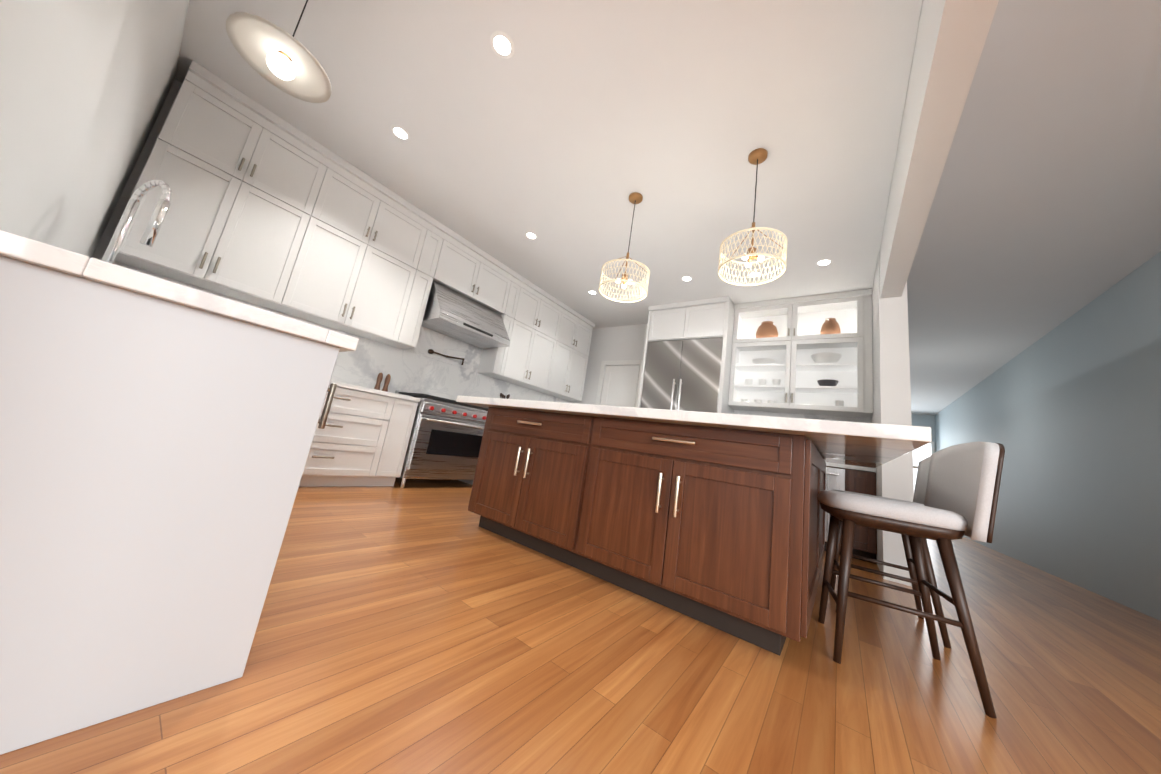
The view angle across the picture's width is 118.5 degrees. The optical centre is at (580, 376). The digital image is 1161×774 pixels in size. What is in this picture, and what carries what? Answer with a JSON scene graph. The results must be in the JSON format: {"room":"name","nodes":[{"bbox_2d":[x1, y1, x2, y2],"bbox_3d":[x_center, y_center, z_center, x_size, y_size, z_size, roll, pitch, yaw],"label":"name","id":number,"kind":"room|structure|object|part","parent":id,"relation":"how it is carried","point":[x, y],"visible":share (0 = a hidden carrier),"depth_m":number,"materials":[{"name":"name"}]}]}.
{"room":"kitchen","nodes":[
{"label":"kitchen","id":0,"kind":"room"},
{"bbox_2d":[0,0,188,257],"bbox_3d":[-2.149,-0.877,1.390,3.199,2.989,0.140,0,-14,37],"label":"wall","id":1,"kind":"structure","parent":0,"point":[85,86],"depth_m":1.25,"materials":[{"name":"paint"}]},
{"bbox_2d":[92,79,574,402],"bbox_3d":[-2.630,-0.520,3.580,0.200,2.989,8.748,0,-14,37],"label":"wall","id":2,"kind":"structure","parent":0,"point":[108,233],"depth_m":2.55,"materials":[{"name":"paint"}]},
{"bbox_2d":[110,80,442,348],"bbox_3d":[-2.481,-1.241,3.280,0.390,1.370,2.109,0,-14,37],"label":"upper cabinet","id":3,"kind":"object","parent":2,"relation":"attached to","point":[257,214],"visible":1,"depth_m":2.91,"materials":[{"name":"white wood"}]},
{"bbox_2d":[113,261,567,402],"bbox_3d":[-1.838,0.084,4.453,0.020,0.557,5.319,0,-14,37],"label":"backsplash","id":4,"kind":"structure","parent":2,"relation":"attached to","point":[366,362],"depth_m":4.12,"materials":[{"name":"stone"}]},
{"bbox_2d":[185,61,594,330],"bbox_3d":[-1.429,-1.583,4.681,0.380,0.144,5.339,0,-14,37],"label":"crown molding","id":5,"kind":"structure","parent":2,"relation":"attached to","point":[211,84],"depth_m":3.32,"materials":[{"name":"white wood"}]},
{"bbox_2d":[403,326,482,372],"bbox_3d":[-1.770,-0.354,4.539,0.020,0.345,1.098,0,-14,37],"label":"backsplash","id":6,"kind":"structure","parent":2,"relation":"attached to","point":[428,339],"depth_m":4.55,"materials":[{"name":"stone"}]},
{"bbox_2d":[428,349,464,364],"bbox_3d":[-1.717,-0.245,4.416,0.213,0.110,0.404,0,-14,37],"label":"pot filler","id":7,"kind":"object","parent":6,"relation":"attached to","point":[430,351],"visible":0.98,"depth_m":4.47,"materials":[{"name":"brown metal"}]},
{"bbox_2d":[421,280,509,348],"bbox_3d":[-1.453,-0.768,4.430,0.614,0.509,1.040,0,-14,37],"label":"range hood","id":8,"kind":"object","parent":2,"relation":"attached to","point":[451,313],"visible":0.81,"depth_m":4.24,"materials":[{"name":"silver metal"}]},
{"bbox_2d":[433,240,510,313],"bbox_3d":[-1.481,-1.266,4.608,0.390,0.513,1.100,0,-14,37],"label":"upper cabinet","id":9,"kind":"object","parent":2,"relation":"attached to","point":[464,273],"visible":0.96,"depth_m":4.45,"materials":[{"name":"white wood"}]},
{"bbox_2d":[478,281,591,400],"bbox_3d":[-0.610,-0.460,5.771,0.390,1.370,2.109,0,-14,37],"label":"upper cabinet","id":10,"kind":"object","parent":2,"relation":"attached to","point":[547,351],"visible":0.98,"depth_m":5.49,"materials":[{"name":"white wood"}]},
{"bbox_2d":[175,0,922,328],"bbox_3d":[-0.616,-2.007,2.533,4.658,0.100,8.748,0,-14,37],"label":"ceiling","id":11,"kind":"structure","parent":0,"point":[565,130],"depth_m":2.53,"materials":[{"name":"paint"}]},
{"bbox_2d":[226,0,331,102],"bbox_3d":[-1.409,-1.836,1.747,0.400,0.769,0.400,0,-14,37],"label":"pendant light","id":12,"kind":"object","parent":11,"relation":"hanging from","point":[278,57],"visible":1,"depth_m":1.67,"materials":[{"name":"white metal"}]},
{"bbox_2d":[391,125,409,140],"bbox_3d":[-1.503,-2.033,2.884,0.143,0.005,0.145,1,-14,37],"label":"recessed light","id":13,"kind":"object","parent":11,"relation":"in","point":[398,131],"depth_m":2.87,"materials":[{"name":"white"}]},
{"bbox_2d":[490,31,514,58],"bbox_3d":[-0.477,-2.022,2.106,0.145,0.005,0.146,1,-14,37],"label":"recessed light","id":14,"kind":"object","parent":11,"relation":"in","point":[502,42],"depth_m":2.10,"materials":[{"name":"white"}]},
{"bbox_2d":[525,232,536,238],"bbox_3d":[-0.580,-1.653,4.054,0.140,0.005,0.138,1,-14,37],"label":"recessed light","id":15,"kind":"object","parent":11,"relation":"in","point":[530,235],"depth_m":4.04,"materials":[{"name":"white"}]},
{"bbox_2d":[598,192,649,302],"bbox_3d":[0.439,-1.191,3.095,0.428,0.951,0.428,0,-14,37],"label":"drum pendant light","id":16,"kind":"object","parent":11,"relation":"hanging from","point":[635,198],"visible":1,"depth_m":3.03,"materials":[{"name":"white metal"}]},
{"bbox_2d":[681,276,692,281],"bbox_3d":[1.372,-1.261,4.455,0.138,0.005,0.136,1,-14,37],"label":"recessed light","id":17,"kind":"object","parent":11,"relation":"in","point":[687,278],"depth_m":4.46,"materials":[{"name":"white"}]},
{"bbox_2d":[718,148,786,285],"bbox_3d":[1.251,-1.185,2.483,0.428,0.951,0.428,0,-14,37],"label":"drum pendant light","id":18,"kind":"object","parent":11,"relation":"hanging from","point":[757,156],"visible":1,"depth_m":2.42,"materials":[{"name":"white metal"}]},
{"bbox_2d":[749,271,761,276],"bbox_3d":[2.077,-1.216,4.106,0.135,0.005,0.128,1,-14,37],"label":"recessed light","id":19,"kind":"object","parent":11,"relation":"in","point":[754,273],"depth_m":4.12,"materials":[{"name":"white"}]},
{"bbox_2d":[816,259,832,265],"bbox_3d":[2.602,-1.216,3.683,0.140,0.005,0.136,1,-14,37],"label":"recessed light","id":20,"kind":"object","parent":11,"relation":"in","point":[823,262],"depth_m":3.70,"materials":[{"name":"white"}]},
{"bbox_2d":[0,477,1160,773],"bbox_3d":[3.178,2.161,4.664,8.198,0.050,18.496,0,-14,37],"label":"floor","id":21,"kind":"structure","parent":0,"point":[422,627],"depth_m":1.15,"materials":[{"name":"brown wood"}]},
{"bbox_2d":[0,256,339,754],"bbox_3d":[-2.139,0.260,1.620,2.950,0.875,0.660,0,-14,37],"label":"panel","id":22,"kind":"object","parent":21,"relation":"on","point":[154,452],"visible":1,"depth_m":0.74,"materials":[{"name":"grey"}]},
{"bbox_2d":[0,230,358,351],"bbox_3d":[-1.804,-0.182,1.504,2.340,0.040,0.655,0,-14,37],"label":"countertop","id":23,"kind":"structure","parent":22,"relation":"on","point":[29,250],"depth_m":0.74,"materials":[{"name":"stone"}]},
{"bbox_2d":[102,180,170,263],"bbox_3d":[-2.039,-0.586,1.561,0.228,0.694,0.141,0,-14,37],"label":"faucet","id":24,"kind":"object","parent":23,"relation":"on","point":[155,222],"visible":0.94,"depth_m":1.58,"materials":[{"name":"silver metal"}]},
{"bbox_2d":[299,385,473,486],"bbox_3d":[-1.513,0.897,4.360,0.660,0.875,4.689,0,-14,37],"label":"base cabinet","id":25,"kind":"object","parent":21,"relation":"on","point":[361,438],"depth_m":3.20,"materials":[{"name":"white wood"}]},
{"bbox_2d":[329,380,420,401],"bbox_3d":[-1.633,0.378,4.213,0.640,0.040,5.329,0,-14,37],"label":"countertop","id":26,"kind":"structure","parent":25,"relation":"on","point":[369,390],"depth_m":3.26,"materials":[{"name":"stone"}]},
{"bbox_2d":[374,373,390,391],"bbox_3d":[-2.154,0.073,3.759,0.136,0.221,0.060,15,-13,-28],"label":"pepper mills","id":27,"kind":"object","parent":26,"relation":"on","point":[379,381],"visible":0.77,"depth_m":3.74,"materials":[{"name":"brown wood"}]},
{"bbox_2d":[500,393,509,398],"bbox_3d":[-1.137,0.422,5.071,0.141,0.351,0.158,0,-14,37],"label":"utensil crock","id":28,"kind":"object","parent":26,"relation":"on","point":[503,396],"visible":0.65,"depth_m":5.09,"materials":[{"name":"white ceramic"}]},
{"bbox_2d":[395,390,487,487],"bbox_3d":[-1.639,0.765,4.090,0.732,0.990,1.012,0,-14,37],"label":"range","id":29,"kind":"object","parent":21,"relation":"on","point":[446,436],"visible":0.75,"depth_m":3.79,"materials":[{"name":"silver metal"}]},
{"bbox_2d":[468,407,825,655],"bbox_3d":[0.628,0.913,2.769,2.125,0.880,2.120,0,-14,37],"label":"kitchen island","id":30,"kind":"object","parent":21,"relation":"on","point":[722,529],"visible":1,"depth_m":1.70,"materials":[{"name":"brown wood"}]},
{"bbox_2d":[456,396,931,467],"bbox_3d":[0.753,0.462,2.817,2.658,0.050,2.302,0,-14,37],"label":"island countertop","id":31,"kind":"structure","parent":30,"relation":"on","point":[872,445],"depth_m":1.55,"materials":[{"name":"stone"}]},
{"bbox_2d":[640,338,722,412],"bbox_3d":[1.482,0.701,5.026,1.120,2.409,0.724,0,-14,37],"label":"refrigerator","id":32,"kind":"object","parent":21,"relation":"on","point":[683,375],"visible":0.29,"depth_m":4.89,"materials":[{"name":"silver metal"}]},
{"bbox_2d":[637,296,734,413],"bbox_3d":[1.539,0.424,5.091,1.210,2.988,0.690,0,-14,37],"label":"surround","id":33,"kind":"object","parent":21,"relation":"on","point":[703,318],"visible":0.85,"depth_m":4.96,"materials":[{"name":"white wood"}]},
{"bbox_2d":[825,466,876,563],"bbox_3d":[2.468,1.456,4.066,1.518,0.874,0.697,0,-14,37],"label":"base cabinet","id":34,"kind":"object","parent":21,"relation":"on","point":[862,482],"visible":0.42,"depth_m":3.52,"materials":[{"name":"brown wood"}]},
{"bbox_2d":[826,462,875,471],"bbox_3d":[2.552,1.019,4.173,1.518,0.040,0.645,0,-14,37],"label":"countertop","id":35,"kind":"structure","parent":34,"relation":"on","point":[860,468],"depth_m":3.59,"materials":[{"name":"stone"}]},
{"bbox_2d":[830,456,950,648],"bbox_3d":[1.848,0.919,2.070,0.596,0.977,0.489,2,-13,32],"label":"bar stool","id":36,"kind":"object","parent":21,"relation":"on","point":[921,482],"visible":0.23,"depth_m":2.10,"materials":[{"name":"wood"}]},
{"bbox_2d":[818,441,1004,717],"bbox_3d":[1.438,0.755,1.558,0.596,0.977,0.489,3,-13,28],"label":"bar stool","id":37,"kind":"object","parent":21,"relation":"on","point":[962,490],"visible":1,"depth_m":1.44,"materials":[{"name":"fabric"}]},
{"bbox_2d":[574,324,646,404],"bbox_3d":[1.806,0.532,5.431,4.670,2.990,0.200,0,-14,37],"label":"wall","id":38,"kind":"structure","parent":0,"point":[598,350],"depth_m":6.56,"materials":[{"name":"paint"}]},
{"bbox_2d":[595,360,642,406],"bbox_3d":[0.600,0.830,6.101,0.910,2.305,0.027,0,-14,37],"label":"door frame","id":39,"kind":"structure","parent":38,"relation":"attached to","point":[600,383],"depth_m":6.38,"materials":[{"name":"white wood"}]},
{"bbox_3d":[0.767,-0.248,6.313,0.740,0.084,0.022,0,-14,37],"label":"door casing","id":40,"kind":"part","parent":39,"relation":"part of","materials":[{"name":"white wood"}]},
{"bbox_2d":[600,365,639,406],"bbox_3d":[0.588,0.867,6.085,0.736,2.212,0.143,0,-14,37],"label":"kitchen door","id":41,"kind":"structure","parent":38,"relation":"in","point":[620,384],"depth_m":6.23,"materials":[{"name":"white wood"}]},
{"bbox_2d":[728,289,872,417],"bbox_3d":[2.823,-0.272,4.522,1.515,1.469,0.415,0,-14,37],"label":"upper cabinet","id":42,"kind":"object","parent":38,"relation":"attached to","point":[812,354],"visible":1,"depth_m":4.46,"materials":[{"name":"white wood"}]},
{"bbox_2d":[734,410,870,422],"bbox_3d":[2.783,0.782,4.477,1.518,0.603,0.020,0,-14,37],"label":"backsplash","id":43,"kind":"structure","parent":38,"relation":"attached to","point":[817,417],"depth_m":4.45,"materials":[{"name":"stone"}]},
{"bbox_2d":[871,253,913,585],"bbox_3d":[3.166,0.371,3.542,0.212,2.989,1.221,0,-14,37],"label":"wall","id":44,"kind":"structure","parent":0,"point":[891,377],"depth_m":3.12,"materials":[{"name":"paint"}]},
{"bbox_2d":[911,414,935,451],"bbox_3d":[9.839,2.597,9.646,3.549,3.009,0.200,0,-14,37],"label":"wall","id":45,"kind":"structure","parent":0,"point":[924,420],"depth_m":9.88,"materials":[{"name":"paint"}]},
{"bbox_2d":[913,441,934,489],"bbox_3d":[9.424,2.909,9.697,0.790,2.299,0.050,0,-14,37],"label":"window","id":46,"kind":"structure","parent":45,"relation":"in","point":[921,453],"depth_m":9.74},
{"bbox_2d":[880,0,998,297],"bbox_3d":[0.857,-1.927,0.492,0.150,0.590,7.338,0,-14,37],"label":"header beam","id":47,"kind":"structure","parent":0,"point":[951,36],"depth_m":1.74,"materials":[{"name":"paint"}]},
{"bbox_2d":[907,0,1160,414],"bbox_3d":[5.563,-0.819,3.806,3.388,0.099,18.496,0,-14,37],"label":"ceiling","id":48,"kind":"structure","parent":0,"point":[1044,217],"depth_m":2.52,"materials":[{"name":"paint"}]},
{"bbox_2d":[935,251,1160,620],"bbox_3d":[6.424,1.115,4.809,0.200,3.009,11.998,0,-14,37],"label":"wall","id":49,"kind":"structure","parent":0,"point":[1066,413],"depth_m":3.75,"materials":[{"name":"paint"}]}
]}

